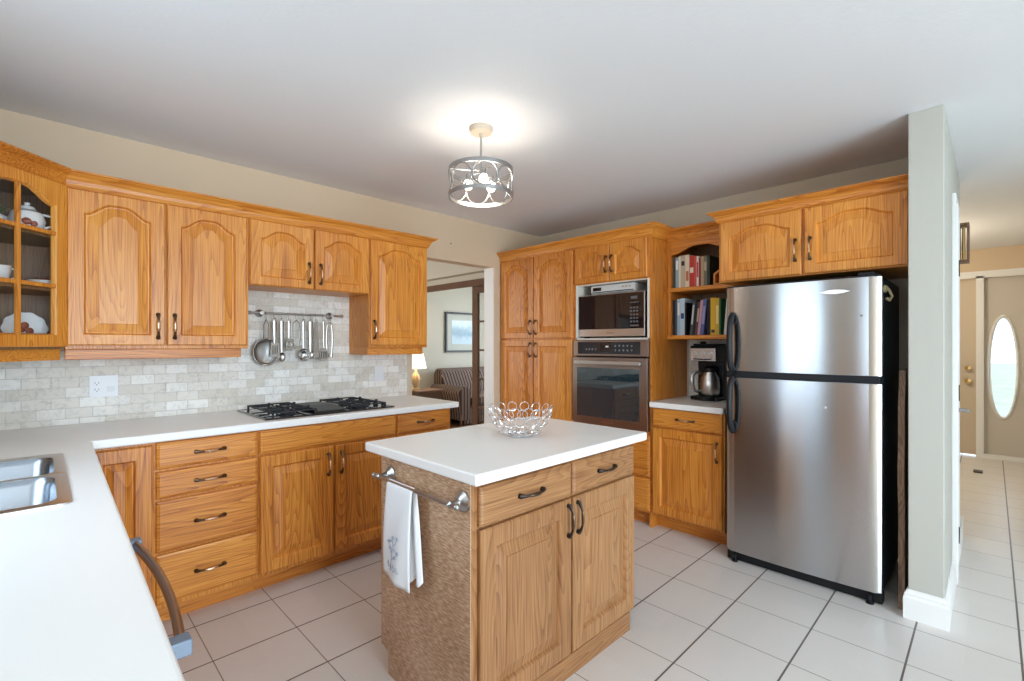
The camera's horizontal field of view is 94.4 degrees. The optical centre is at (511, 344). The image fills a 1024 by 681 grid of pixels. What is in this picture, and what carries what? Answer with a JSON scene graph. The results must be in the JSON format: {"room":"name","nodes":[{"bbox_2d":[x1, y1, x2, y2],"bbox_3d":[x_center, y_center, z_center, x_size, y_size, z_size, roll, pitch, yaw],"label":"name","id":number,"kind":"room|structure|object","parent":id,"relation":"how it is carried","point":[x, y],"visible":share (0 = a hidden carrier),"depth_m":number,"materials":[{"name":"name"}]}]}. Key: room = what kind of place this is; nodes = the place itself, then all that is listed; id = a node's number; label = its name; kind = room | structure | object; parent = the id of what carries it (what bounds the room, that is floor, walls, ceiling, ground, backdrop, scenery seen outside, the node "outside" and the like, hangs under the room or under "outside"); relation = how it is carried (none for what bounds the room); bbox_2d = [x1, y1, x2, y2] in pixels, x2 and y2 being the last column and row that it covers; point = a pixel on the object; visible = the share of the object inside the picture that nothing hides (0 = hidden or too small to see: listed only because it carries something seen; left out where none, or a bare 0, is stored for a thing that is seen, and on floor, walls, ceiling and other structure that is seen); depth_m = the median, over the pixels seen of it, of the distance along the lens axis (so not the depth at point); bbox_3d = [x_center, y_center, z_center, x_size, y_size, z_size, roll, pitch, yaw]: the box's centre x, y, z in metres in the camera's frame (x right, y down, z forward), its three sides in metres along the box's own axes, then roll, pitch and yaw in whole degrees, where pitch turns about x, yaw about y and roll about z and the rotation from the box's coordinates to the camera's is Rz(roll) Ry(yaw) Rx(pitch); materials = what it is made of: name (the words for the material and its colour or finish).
{"room":"kitchen","nodes":[
{"label":"kitchen","id":0,"kind":"room"},
{"bbox_2d":[0,109,539,430],"bbox_3d":[-1.252,0.101,3.499,4.460,2.440,0.123,0,0,-45],"label":"wall","id":1,"kind":"structure","parent":0,"point":[474,244],"depth_m":3.04,"materials":[{"name":"beige paint"}]},
{"bbox_2d":[0,162,66,361],"bbox_3d":[-2.272,-0.335,1.969,0.618,0.812,0.617,0,0,-45],"label":"upper cabinet","id":2,"kind":"object","parent":1,"relation":"attached to","point":[33,252],"visible":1,"depth_m":2.13,"materials":[{"name":"brown wood"}]},
{"bbox_2d":[0,264,13,278],"bbox_3d":[-2.155,-0.295,1.995,0.084,0.075,0.098,0,0,9],"label":"cup","id":3,"kind":"object","parent":2,"relation":"on","point":[5,270],"visible":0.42,"depth_m":1.99,"materials":[{"name":"white ceramic"}]},
{"bbox_2d":[0,312,47,333],"bbox_3d":[-2.192,-0.073,2.134,0.032,0.147,0.157,0,0,28],"label":"platter","id":4,"kind":"object","parent":2,"relation":"on","point":[30,322],"visible":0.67,"depth_m":2.14,"materials":[{"name":"white ceramic"}]},
{"bbox_2d":[0,202,50,228],"bbox_3d":[-2.151,-0.565,2.092,0.151,0.134,0.135,0,0,-3],"label":"teapot","id":5,"kind":"object","parent":2,"relation":"on","point":[29,215],"visible":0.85,"depth_m":2.07,"materials":[{"name":"white ceramic"}]},
{"bbox_2d":[7,208,46,228],"bbox_3d":[-2.145,-0.546,2.098,0.124,0.098,0.124,0,0,-45],"label":"pot","id":6,"kind":"object","parent":5,"relation":"on","point":[29,216],"depth_m":2.07,"materials":[{"name":"white ceramic"}]},
{"bbox_2d":[0,223,50,247],"bbox_3d":[-2.283,-0.489,1.970,0.565,0.016,0.562,0,0,-45],"label":"shelf","id":7,"kind":"object","parent":2,"relation":"attached to","point":[31,236],"depth_m":2.11,"materials":[{"name":"brown wood"}]},
{"bbox_2d":[0,282,50,295],"bbox_3d":[-2.283,-0.249,1.970,0.565,0.016,0.562,0,0,-45],"label":"shelf","id":8,"kind":"object","parent":2,"relation":"attached to","point":[6,288],"depth_m":2.08,"materials":[{"name":"brown wood"}]},
{"bbox_2d":[0,141,437,248],"bbox_3d":[-1.512,-0.765,2.662,0.362,0.072,2.728,0,0,38],"label":"crown molding","id":9,"kind":"structure","parent":2,"relation":"attached to","point":[11,155],"depth_m":2.49,"materials":[{"name":"brown wood"}]},
{"bbox_2d":[89,375,117,397],"bbox_3d":[-2.153,0.219,2.503,0.118,0.114,0.010,0,0,-45],"label":"outlet plate","id":10,"kind":"object","parent":1,"relation":"attached to","point":[101,385],"visible":1,"depth_m":2.50,"materials":[{"name":"white plastic"}]},
{"bbox_2d":[93,380,100,392],"bbox_3d":[-2.171,0.219,2.482,0.034,0.068,0.002,0,0,-45],"label":"socket","id":11,"kind":"object","parent":10,"relation":"attached to","point":[96,383],"depth_m":2.48,"materials":[{"name":"white plastic"}]},
{"bbox_2d":[64,187,247,359],"bbox_3d":[-1.875,-0.335,2.545,0.768,0.812,0.356,0,0,-45],"label":"upper cabinet","id":12,"kind":"object","parent":1,"relation":"attached to","point":[146,279],"visible":0.98,"depth_m":2.40,"materials":[{"name":"brown wood"}]},
{"bbox_2d":[0,290,406,429],"bbox_3d":[-1.773,0.018,2.892,2.605,0.775,0.008,0,0,-45],"label":"backsplash","id":13,"kind":"structure","parent":1,"relation":"attached to","point":[33,394],"depth_m":2.87,"materials":[{"name":"tile"}]},
{"bbox_2d":[248,309,342,320],"bbox_3d":[-1.433,-0.195,3.173,0.625,0.063,0.068,0,0,-45],"label":"utensil rail","id":14,"kind":"object","parent":1,"relation":"attached to","point":[259,313],"visible":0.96,"depth_m":3.13,"materials":[{"name":"grey metal"}]},
{"bbox_2d":[253,319,278,365],"bbox_3d":[-1.566,-0.014,3.021,0.160,0.298,0.024,0,0,-45],"label":"strainer","id":15,"kind":"object","parent":14,"relation":"hanging from","point":[261,349],"visible":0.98,"depth_m":3.02,"materials":[{"name":"silver metal"}]},
{"bbox_2d":[254,339,276,363],"bbox_3d":[-1.567,0.046,3.021,0.150,0.165,0.022,0,0,-45],"label":"basket","id":16,"kind":"object","parent":15,"relation":"on","point":[262,348],"depth_m":3.02,"materials":[{"name":"silver metal"}]},
{"bbox_2d":[270,318,279,356],"bbox_3d":[-1.516,-0.045,3.037,0.060,0.252,0.007,0,0,-45],"label":"slotted turner","id":17,"kind":"object","parent":14,"relation":"hanging from","point":[275,351],"visible":1,"depth_m":3.03,"materials":[{"name":"silver metal"}]},
{"bbox_2d":[279,318,285,361],"bbox_3d":[-1.494,-0.030,3.080,0.044,0.283,0.013,0,0,-45],"label":"serving spoon","id":18,"kind":"object","parent":14,"relation":"hanging from","point":[282,357],"visible":1,"depth_m":3.08,"materials":[{"name":"silver metal"}]},
{"bbox_2d":[285,318,293,350],"bbox_3d":[-1.452,-0.065,3.102,0.052,0.214,0.017,0,0,-45],"label":"can opener","id":19,"kind":"object","parent":14,"relation":"hanging from","point":[289,342],"visible":1,"depth_m":3.10,"materials":[{"name":"silver metal"}]},
{"bbox_2d":[298,319,309,360],"bbox_3d":[-1.396,-0.031,3.176,0.076,0.282,0.034,0,0,-45],"label":"ladle","id":20,"kind":"object","parent":14,"relation":"hanging from","point":[304,354],"visible":1,"depth_m":3.18,"materials":[{"name":"silver metal"}]},
{"bbox_2d":[298,349,309,360],"bbox_3d":[-1.396,0.068,3.176,0.076,0.084,0.034,0,0,-45],"label":"bowl","id":21,"kind":"object","parent":20,"relation":"on","point":[304,354],"depth_m":3.18,"materials":[{"name":"silver metal"}]},
{"bbox_2d":[309,319,312,358],"bbox_3d":[-1.363,-0.038,3.213,0.040,0.268,0.010,0,0,-45],"label":"spoon","id":22,"kind":"object","parent":14,"relation":"hanging from","point":[311,322],"visible":1,"depth_m":3.21,"materials":[{"name":"silver metal"}]},
{"bbox_2d":[313,319,318,357],"bbox_3d":[-1.333,-0.039,3.226,0.044,0.265,0.003,0,0,-45],"label":"spatula","id":23,"kind":"object","parent":14,"relation":"hanging from","point":[316,336],"visible":1,"depth_m":3.23,"materials":[{"name":"silver metal"}]},
{"bbox_2d":[320,322,327,359],"bbox_3d":[-1.290,-0.033,3.256,0.060,0.278,0.004,0,0,-45],"label":"slotted turner","id":24,"kind":"object","parent":14,"relation":"hanging from","point":[323,352],"visible":1,"depth_m":3.25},
{"bbox_2d":[326,320,332,356],"bbox_3d":[-1.268,-0.042,3.299,0.054,0.259,0.007,0,0,-45],"label":"tongs","id":25,"kind":"object","parent":14,"relation":"hanging from","point":[330,320],"visible":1,"depth_m":3.30,"materials":[{"name":"silver metal"}]},
{"bbox_2d":[248,218,368,296],"bbox_3d":[-1.335,-0.542,3.079,0.750,0.397,0.356,0,0,-45],"label":"upper cabinet","id":26,"kind":"object","parent":1,"relation":"attached to","point":[282,258],"visible":0.98,"depth_m":2.94,"materials":[{"name":"brown wood"}]},
{"bbox_2d":[375,366,383,380],"bbox_3d":[-1.014,0.221,3.628,0.072,0.116,0.010,0,0,-45],"label":"switch plate","id":27,"kind":"object","parent":1,"relation":"attached to","point":[379,370],"visible":1,"depth_m":3.63,"materials":[{"name":"white plastic"}]},
{"bbox_2d":[349,238,426,354],"bbox_3d":[-0.899,-0.335,3.510,0.476,0.812,0.356,0,0,-45],"label":"upper cabinet","id":28,"kind":"object","parent":1,"relation":"attached to","point":[392,319],"visible":1,"depth_m":3.38,"materials":[{"name":"brown wood"}]},
{"bbox_2d":[484,268,493,423],"bbox_3d":[-0.219,0.296,4.522,0.012,2.049,0.126,0,0,-45],"label":"door frame","id":29,"kind":"structure","parent":1,"relation":"in","point":[489,272],"depth_m":4.52,"materials":[{"name":"white paint"}]},
{"bbox_2d":[412,287,483,387],"bbox_3d":[-2.440,0.101,7.516,6.100,2.440,0.120,0,0,-45],"label":"wall","id":30,"kind":"structure","parent":0,"point":[460,299],"depth_m":8.60,"materials":[{"name":"beige paint"}]},
{"bbox_2d":[445,312,471,351],"bbox_3d":[-0.928,-0.229,8.903,0.800,0.740,0.030,0,0,-45],"label":"framed picture","id":31,"kind":"object","parent":30,"relation":"attached to","point":[458,326],"visible":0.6,"depth_m":8.84,"materials":[{"name":"black"}]},
{"bbox_2d":[452,320,471,343],"bbox_3d":[-0.930,-0.229,8.904,0.500,0.440,0.001,0,0,-45],"label":"print","id":32,"kind":"object","parent":31,"relation":"attached to","point":[461,329],"depth_m":8.90},
{"bbox_2d":[0,0,1023,250],"bbox_3d":[1.309,-1.169,3.967,8.760,0.100,10.440,0,0,-45],"label":"ceiling","id":33,"kind":"structure","parent":0,"point":[600,111],"depth_m":2.10,"materials":[{"name":"white paint"}]},
{"bbox_2d":[448,122,513,206],"bbox_3d":[-0.160,-0.938,2.450,0.336,0.362,0.336,0,0,-45],"label":"pendant lamp","id":34,"kind":"object","parent":33,"relation":"hanging from","point":[481,130],"visible":1,"depth_m":2.40,"materials":[{"name":"silver metal"}]},
{"bbox_2d":[162,419,1023,680],"bbox_3d":[1.309,1.371,3.967,8.760,0.100,10.440,0,0,-45],"label":"floor","id":35,"kind":"structure","parent":0,"point":[698,613],"depth_m":2.24,"materials":[{"name":"tile"}]},
{"bbox_2d":[95,443,153,599],"bbox_3d":[-1.936,0.884,2.295,0.250,0.874,0.626,0,0,-45],"label":"base cabinet","id":36,"kind":"object","parent":35,"relation":"on","point":[128,471],"visible":0.18,"depth_m":2.12,"materials":[{"name":"brown wood"}]},
{"bbox_2d":[130,537,192,659],"bbox_3d":[-1.010,0.885,0.798,0.706,0.872,0.645,0,0,-45],"label":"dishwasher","id":37,"kind":"object","parent":35,"relation":"on","point":[181,643],"visible":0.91,"depth_m":0.94,"materials":[{"name":"grey metal"}]},
{"bbox_2d":[154,431,257,620],"bbox_3d":[-1.679,0.884,2.525,0.438,0.874,0.661,0,0,-45],"label":"base cabinet","id":38,"kind":"object","parent":35,"relation":"on","point":[206,488],"visible":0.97,"depth_m":2.31,"materials":[{"name":"brown wood"}]},
{"bbox_2d":[253,415,395,590],"bbox_3d":[-1.233,0.884,2.965,0.814,0.874,0.661,0,0,-45],"label":"base cabinet","id":39,"kind":"object","parent":35,"relation":"on","point":[319,499],"visible":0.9,"depth_m":2.69,"materials":[{"name":"brown wood"}]},
{"bbox_2d":[396,408,449,436],"bbox_3d":[-0.788,0.884,3.405,0.436,0.874,0.661,0,0,-45],"label":"base cabinet","id":40,"kind":"object","parent":35,"relation":"on","point":[413,423],"visible":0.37,"depth_m":3.18,"materials":[{"name":"brown wood"}]},
{"bbox_2d":[412,388,444,399],"bbox_3d":[-1.421,1.021,7.652,0.500,0.600,0.480,0,0,-45],"label":"end table","id":41,"kind":"object","parent":35,"relation":"on","point":[423,392],"visible":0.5,"depth_m":7.51,"materials":[{"name":"brown wood"}]},
{"bbox_2d":[412,354,425,389],"bbox_3d":[-1.548,0.430,7.638,0.340,0.580,0.340,0,0,-45],"label":"table lamp","id":42,"kind":"object","parent":41,"relation":"on","point":[418,360],"visible":0.8,"depth_m":7.56,"materials":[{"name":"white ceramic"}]},
{"bbox_2d":[430,366,483,425],"bbox_3d":[-0.576,0.868,8.544,1.632,0.907,0.900,0,0,-45],"label":"sofa","id":43,"kind":"object","parent":35,"relation":"on","point":[456,382],"visible":0.25,"depth_m":8.03,"materials":[{"name":"brown fabric"}]},
{"bbox_2d":[470,392,483,405],"bbox_3d":[-0.694,0.939,8.258,0.570,0.155,0.620,0,0,-45],"label":"seat cushion","id":44,"kind":"object","parent":43,"relation":"on","point":[481,393],"depth_m":8.02,"materials":[{"name":"brown fabric"}]},
{"bbox_2d":[381,444,633,680],"bbox_3d":[0.034,0.883,2.067,0.985,0.876,0.621,0,0,-45],"label":"kitchen island","id":45,"kind":"object","parent":35,"relation":"on","point":[534,581],"visible":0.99,"depth_m":1.75,"materials":[{"name":"beige wood"}]},
{"bbox_2d":[371,465,469,512],"bbox_3d":[-0.346,0.515,1.702,0.068,0.072,0.546,0,0,-45],"label":"towel bar","id":46,"kind":"object","parent":45,"relation":"attached to","point":[461,502],"visible":0.98,"depth_m":1.57,"materials":[{"name":"grey metal"}]},
{"bbox_2d":[383,478,422,592],"bbox_3d":[-0.402,0.692,1.716,0.051,0.372,0.218,0,0,-45],"label":"hand towel","id":47,"kind":"object","parent":46,"relation":"hanging from","point":[402,554],"visible":0.99,"depth_m":1.70,"materials":[{"name":"white fabric"}]},
{"bbox_2d":[365,416,646,486],"bbox_3d":[0.007,0.425,2.094,1.041,0.038,0.717,0,0,-45],"label":"island countertop","id":48,"kind":"structure","parent":45,"relation":"on","point":[474,455],"depth_m":1.89,"materials":[{"name":"stone"}]},
{"bbox_2d":[487,401,552,436],"bbox_3d":[0.037,0.338,2.128,0.298,0.132,0.297,0,0,33],"label":"wire bowl","id":49,"kind":"object","parent":48,"relation":"on","point":[508,432],"visible":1,"depth_m":2.10,"materials":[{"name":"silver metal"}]},
{"bbox_2d":[501,250,574,421],"bbox_3d":[0.385,0.265,4.406,0.614,2.112,0.882,0,0,-45],"label":"pantry cabinet","id":50,"kind":"object","parent":35,"relation":"on","point":[538,292],"visible":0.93,"depth_m":4.18,"materials":[{"name":"brown wood"}]},
{"bbox_2d":[575,237,686,527],"bbox_3d":[0.942,0.265,3.843,0.614,2.112,0.700,0,0,-45],"label":"tall cabinet","id":51,"kind":"object","parent":35,"relation":"on","point":[643,260],"visible":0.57,"depth_m":3.53,"materials":[{"name":"brown wood"}]},
{"bbox_2d":[573,340,649,431],"bbox_3d":[0.911,0.297,3.814,0.578,0.660,0.677,0,0,-45],"label":"wall oven","id":52,"kind":"object","parent":51,"relation":"in","point":[611,378],"visible":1,"depth_m":3.60,"materials":[{"name":"silver metal"}]},
{"bbox_2d":[579,291,646,337],"bbox_3d":[0.915,-0.224,3.837,0.442,0.345,0.600,0,0,-45],"label":"microwave","id":53,"kind":"object","parent":51,"relation":"in","point":[614,315],"visible":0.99,"depth_m":3.66,"materials":[{"name":"black plastic"}]},
{"bbox_2d":[591,282,646,294],"bbox_3d":[0.850,-0.436,3.773,0.206,0.070,0.400,0,0,-45],"label":"radio","id":54,"kind":"object","parent":51,"relation":"attached to","point":[632,286],"visible":0.83,"depth_m":3.67,"materials":[{"name":"silver metal"}]},
{"bbox_2d":[652,407,726,544],"bbox_3d":[1.370,0.884,3.411,0.614,0.874,0.513,0,0,-45],"label":"base cabinet","id":55,"kind":"object","parent":35,"relation":"on","point":[689,448],"visible":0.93,"depth_m":3.20,"materials":[{"name":"brown wood"}]},
{"bbox_2d":[649,395,725,414],"bbox_3d":[1.371,0.425,3.407,0.601,0.039,0.516,0,0,-45],"label":"countertop","id":56,"kind":"structure","parent":55,"relation":"on","point":[685,403],"depth_m":3.26,"materials":[{"name":"stone"}]},
{"bbox_2d":[690,341,726,400],"bbox_3d":[1.449,0.191,3.503,0.283,0.430,0.205,0,0,-45],"label":"coffee maker","id":57,"kind":"object","parent":56,"relation":"on","point":[711,358],"visible":0.98,"depth_m":3.45,"materials":[{"name":"black plastic"}]},
{"bbox_2d":[726,272,898,604],"bbox_3d":[1.796,0.475,2.859,0.755,1.692,0.765,0,0,-45],"label":"refrigerator","id":58,"kind":"object","parent":35,"relation":"on","point":[812,489],"visible":1,"depth_m":2.60,"materials":[{"name":"silver"}]},
{"bbox_2d":[898,368,907,609],"bbox_3d":[2.099,0.726,2.523,0.465,1.190,0.026,0,0,-45],"label":"wooden board","id":59,"kind":"object","parent":35,"relation":"on","point":[903,374],"visible":0.59,"depth_m":2.38,"materials":[{"name":"brown wood"}]},
{"bbox_3d":[-0.587,0.884,0.334,0.655,0.874,0.600,0,0,-45],"label":"base cabinet","id":60,"kind":"object","parent":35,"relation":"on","visible":0},
{"bbox_2d":[0,395,458,680],"bbox_3d":[-0.705,0.425,1.833,2.636,0.039,2.998,0,0,-45],"label":"countertop","id":61,"kind":"structure","parent":60,"relation":"on","point":[77,603],"depth_m":0.86,"materials":[{"name":"stone"}]},
{"bbox_2d":[0,453,71,515],"bbox_3d":[-1.577,0.487,1.317,0.499,0.172,0.780,0,0,-45],"label":"sink","id":62,"kind":"object","parent":61,"relation":"in","point":[29,483],"visible":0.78,"depth_m":1.42,"materials":[{"name":"grey metal"}]},
{"bbox_2d":[0,458,53,480],"bbox_3d":[-1.689,0.487,1.442,0.428,0.171,0.325,0,0,-45],"label":"basin","id":63,"kind":"object","parent":62,"relation":"in","point":[11,470],"depth_m":1.65,"materials":[{"name":"grey metal"}]},
{"bbox_2d":[0,477,56,510],"bbox_3d":[-1.438,0.487,1.189,0.428,0.171,0.345,0,0,-45],"label":"basin","id":64,"kind":"object","parent":62,"relation":"in","point":[22,493],"depth_m":1.40,"materials":[{"name":"grey metal"}]},
{"bbox_2d":[237,396,394,420],"bbox_3d":[-1.219,0.384,2.989,0.784,0.044,0.519,0,0,-45],"label":"cooktop","id":65,"kind":"object","parent":61,"relation":"in","point":[265,412],"visible":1,"depth_m":2.89,"materials":[{"name":"black metal"}]},
{"bbox_2d":[291,402,346,411],"bbox_3d":[-1.221,0.387,2.991,0.180,0.020,0.437,0,0,-45],"label":"downdraft vent","id":66,"kind":"object","parent":65,"relation":"attached to","point":[318,406],"depth_m":2.92,"materials":[{"name":"grey metal"}]},
{"bbox_2d":[411,158,907,562],"bbox_3d":[0.098,0.101,5.220,0.120,2.440,6.715,0,0,-45],"label":"wall","id":67,"kind":"structure","parent":0,"point":[691,214],"depth_m":3.43,"materials":[{"name":"beige paint"}]},
{"bbox_2d":[427,260,483,281],"bbox_3d":[-1.086,-0.984,6.261,0.100,0.270,3.570,0,0,-45],"label":"ceiling","id":68,"kind":"structure","parent":67,"relation":"attached to","point":[435,270],"depth_m":5.93,"materials":[{"name":"beige paint"}]},
{"bbox_2d":[427,278,483,292],"bbox_3d":[-0.680,0.271,5.994,0.138,2.100,2.480,0,0,-45],"label":"door frame","id":69,"kind":"structure","parent":67,"relation":"attached to","point":[476,282],"depth_m":5.91,"materials":[{"name":"brown wood"}]},
{"bbox_2d":[472,285,483,424],"bbox_3d":[-0.155,0.296,5.444,0.036,2.030,0.900,0,0,-45],"label":"french door","id":70,"kind":"structure","parent":67,"relation":"in","point":[476,290],"depth_m":5.70,"materials":[{"name":"brown wood"}]},
{"bbox_2d":[667,234,731,339],"bbox_3d":[1.455,-0.416,3.518,0.342,0.755,0.483,0,0,-45],"label":"upper cabinet","id":71,"kind":"object","parent":67,"relation":"attached to","point":[706,245],"visible":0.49,"depth_m":3.56,"materials":[{"name":"brown wood"}]},
{"bbox_2d":[673,258,675,287],"bbox_3d":[1.287,-0.534,3.626,0.200,0.225,0.020,0,0,-45],"label":"cookbook","id":72,"kind":"object","parent":71,"relation":"on","point":[674,259],"visible":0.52,"depth_m":3.56,"materials":[{"name":"grey"}]},
{"bbox_2d":[676,257,678,287],"bbox_3d":[1.302,-0.535,3.610,0.201,0.228,0.022,0,0,-45],"label":"cookbook","id":73,"kind":"object","parent":71,"relation":"on","point":[677,259],"visible":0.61,"depth_m":3.54,"materials":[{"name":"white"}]},
{"bbox_2d":[677,299,679,334],"bbox_3d":[1.311,-0.204,3.601,0.201,0.270,0.022,0,0,-45],"label":"cookbook","id":74,"kind":"object","parent":71,"relation":"on","point":[678,300],"visible":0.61,"depth_m":3.53,"materials":[{"name":"blue"}]},
{"bbox_2d":[681,255,684,286],"bbox_3d":[1.335,-0.540,3.578,0.201,0.238,0.034,0,0,-45],"label":"cookbook","id":75,"kind":"object","parent":71,"relation":"on","point":[683,256],"visible":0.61,"depth_m":3.50,"materials":[{"name":"beige"}]},
{"bbox_2d":[680,298,692,334],"bbox_3d":[1.332,-0.205,3.580,0.201,0.272,0.034,0,0,-45],"label":"cookbook","id":76,"kind":"object","parent":71,"relation":"on","point":[683,301],"visible":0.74,"depth_m":3.51,"materials":[{"name":"blue"}]},
{"bbox_2d":[685,255,691,286],"bbox_3d":[1.358,-0.540,3.554,0.201,0.238,0.030,0,0,-45],"label":"cookbook","id":77,"kind":"object","parent":71,"relation":"on","point":[686,256],"visible":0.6,"depth_m":3.49,"materials":[{"name":"beige"}]},
{"bbox_2d":[685,303,692,334],"bbox_3d":[1.349,-0.190,3.564,0.200,0.240,0.012,0,0,-45],"label":"cookbook","id":78,"kind":"object","parent":71,"relation":"on","point":[688,306],"visible":0.59,"depth_m":3.51,"materials":[{"name":"black"}]},
{"bbox_2d":[689,255,694,286],"bbox_3d":[1.382,-0.535,3.530,0.201,0.228,0.036,0,0,-45],"label":"cookbook","id":79,"kind":"object","parent":71,"relation":"on","point":[691,258],"visible":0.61,"depth_m":3.46,"materials":[{"name":"red"}]},
{"bbox_2d":[690,300,700,334],"bbox_3d":[1.386,-0.199,3.526,0.201,0.258,0.044,0,0,-45],"label":"cookbook","id":80,"kind":"object","parent":71,"relation":"on","point":[693,305],"visible":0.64,"depth_m":3.46,"materials":[{"name":"grey"}]},
{"bbox_2d":[694,256,696,285],"bbox_3d":[1.401,-0.532,3.511,0.200,0.222,0.016,0,0,-45],"label":"cookbook","id":81,"kind":"object","parent":71,"relation":"on","point":[695,257],"visible":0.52,"depth_m":3.44,"materials":[{"name":"red"}]},
{"bbox_2d":[692,301,699,334],"bbox_3d":[1.400,-0.192,3.512,0.200,0.246,0.044,0,0,-45],"label":"cookbook","id":82,"kind":"object","parent":71,"relation":"on","point":[696,302],"visible":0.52,"depth_m":3.44,"materials":[{"name":"black"}]},
{"bbox_2d":[697,300,702,334],"bbox_3d":[1.426,-0.196,3.486,0.200,0.252,0.043,0,0,-45],"label":"cookbook","id":83,"kind":"object","parent":71,"relation":"on","point":[701,302],"visible":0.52,"depth_m":3.41,"materials":[{"name":"pink"}]},
{"bbox_2d":[701,256,703,285],"bbox_3d":[1.437,-0.527,3.475,0.200,0.212,0.020,0,0,-45],"label":"cookbook","id":84,"kind":"object","parent":71,"relation":"on","point":[702,257],"visible":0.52,"depth_m":3.40,"materials":[{"name":"beige"}]},
{"bbox_2d":[700,299,710,334],"bbox_3d":[1.442,-0.199,3.469,0.201,0.259,0.052,0,0,-45],"label":"cookbook","id":85,"kind":"object","parent":71,"relation":"on","point":[703,330],"visible":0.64,"depth_m":3.40,"materials":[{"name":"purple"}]},
{"bbox_2d":[707,300,710,334],"bbox_3d":[1.470,-0.195,3.441,0.200,0.250,0.022,0,0,-45],"label":"cookbook","id":86,"kind":"object","parent":71,"relation":"on","point":[708,301],"visible":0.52,"depth_m":3.37,"materials":[{"name":"black"}]},
{"bbox_2d":[707,255,718,284],"bbox_3d":[1.467,-0.529,3.444,0.200,0.216,0.018,0,0,-45],"label":"cookbook","id":87,"kind":"object","parent":71,"relation":"on","point":[712,261],"visible":0.73,"depth_m":3.39,"materials":[{"name":"grey"}]},
{"bbox_2d":[711,298,715,334],"bbox_3d":[1.490,-0.201,3.421,0.201,0.262,0.034,0,0,-45],"label":"cookbook","id":88,"kind":"object","parent":71,"relation":"on","point":[713,300],"visible":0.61,"depth_m":3.35,"materials":[{"name":"yellow"}]},
{"bbox_2d":[716,298,722,334],"bbox_3d":[1.511,-0.199,3.399,0.201,0.258,0.024,0,0,-45],"label":"cookbook","id":89,"kind":"object","parent":71,"relation":"on","point":[717,299],"visible":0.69,"depth_m":3.33,"materials":[{"name":"yellow"}]},
{"bbox_2d":[719,298,726,334],"bbox_3d":[1.524,-0.197,3.387,0.200,0.255,0.010,0,0,-45],"label":"cookbook","id":90,"kind":"object","parent":71,"relation":"on","point":[722,302],"visible":0.59,"depth_m":3.34,"materials":[{"name":"green"}]},
{"bbox_2d":[689,339,725,395],"bbox_3d":[1.582,0.169,3.628,0.008,0.475,0.465,0,0,-45],"label":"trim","id":91,"kind":"structure","parent":67,"relation":"attached to","point":[693,365],"depth_m":3.75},
{"bbox_2d":[719,190,907,285],"bbox_3d":[1.855,-0.594,2.906,0.634,0.394,0.948,0,0,-45],"label":"upper cabinet","id":92,"kind":"object","parent":67,"relation":"attached to","point":[849,238],"visible":0.96,"depth_m":2.66,"materials":[{"name":"brown wood"}]},
{"bbox_2d":[497,173,907,262],"bbox_3d":[1.008,-0.819,3.522,0.302,0.100,3.017,0,0,-45],"label":"crown molding","id":93,"kind":"structure","parent":92,"relation":"attached to","point":[897,183],"depth_m":3.06,"materials":[{"name":"brown wood"}]},
{"bbox_2d":[908,105,959,598],"bbox_3d":[2.505,0.101,2.786,1.520,2.440,0.130,0,0,-45],"label":"wall partition","id":94,"kind":"structure","parent":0,"point":[933,178],"depth_m":2.26,"materials":[{"name":"grey paint"}]},
{"bbox_2d":[903,559,955,631],"bbox_3d":[2.168,1.251,2.453,0.608,0.140,0.166,0,0,-45],"label":"baseboard","id":95,"kind":"structure","parent":94,"relation":"attached to","point":[920,607],"depth_m":2.25,"materials":[{"name":"white paint"}]},
{"bbox_2d":[952,193,959,583],"bbox_3d":[2.602,0.241,2.773,0.440,2.160,0.025,0,0,-45],"label":"door frame","id":96,"kind":"structure","parent":94,"relation":"attached to","point":[955,205],"depth_m":2.62,"materials":[{"name":"white paint"}]},
{"bbox_2d":[960,516,962,555],"bbox_3d":[2.926,1.251,3.099,0.480,0.140,0.018,0,0,-45],"label":"baseboard","id":97,"kind":"structure","parent":94,"relation":"attached to","point":[961,517],"depth_m":3.06,"materials":[{"name":"white paint"}]},
{"bbox_2d":[960,222,969,263],"bbox_3d":[2.925,-0.654,3.072,0.120,0.250,0.054,0,0,-45],"label":"door chime","id":98,"kind":"object","parent":94,"relation":"attached to","point":[963,226],"visible":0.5,"depth_m":3.05,"materials":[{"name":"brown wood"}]},
{"bbox_2d":[959,260,970,543],"bbox_3d":[2.615,0.268,2.755,0.283,2.087,0.065,0,0,-45],"label":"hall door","id":99,"kind":"structure","parent":94,"relation":"in","point":[966,410],"depth_m":2.70,"materials":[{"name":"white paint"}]},
{"bbox_2d":[960,245,1023,272],"bbox_3d":[5.185,0.101,5.936,0.120,2.440,3.250,0,0,-45],"label":"wall","id":100,"kind":"structure","parent":0,"point":[1007,257],"depth_m":5.46,"materials":[{"name":"beige paint"}]},
{"bbox_2d":[960,268,1023,462],"bbox_3d":[5.353,0.231,5.701,0.070,2.180,1.580,0,0,-45],"label":"door frame","id":101,"kind":"structure","parent":100,"relation":"in","point":[979,275],"depth_m":5.53,"materials":[{"name":"white paint"}]},
{"bbox_2d":[960,278,975,454],"bbox_3d":[5.177,0.251,5.914,0.100,2.100,0.870,0,0,-45],"label":"door","id":102,"kind":"structure","parent":101,"relation":"attached to","point":[967,286],"depth_m":5.66,"materials":[{"name":"beige paint"}]},
{"bbox_2d":[984,275,1023,457],"bbox_3d":[5.719,0.251,5.392,0.065,2.100,0.505,0,0,-45],"label":"door","id":103,"kind":"structure","parent":101,"relation":"attached to","point":[1003,296],"depth_m":5.45,"materials":[{"name":"beige paint"}]},
{"label":"outside","id":104,"kind":"structure","parent":0,"visible":0},
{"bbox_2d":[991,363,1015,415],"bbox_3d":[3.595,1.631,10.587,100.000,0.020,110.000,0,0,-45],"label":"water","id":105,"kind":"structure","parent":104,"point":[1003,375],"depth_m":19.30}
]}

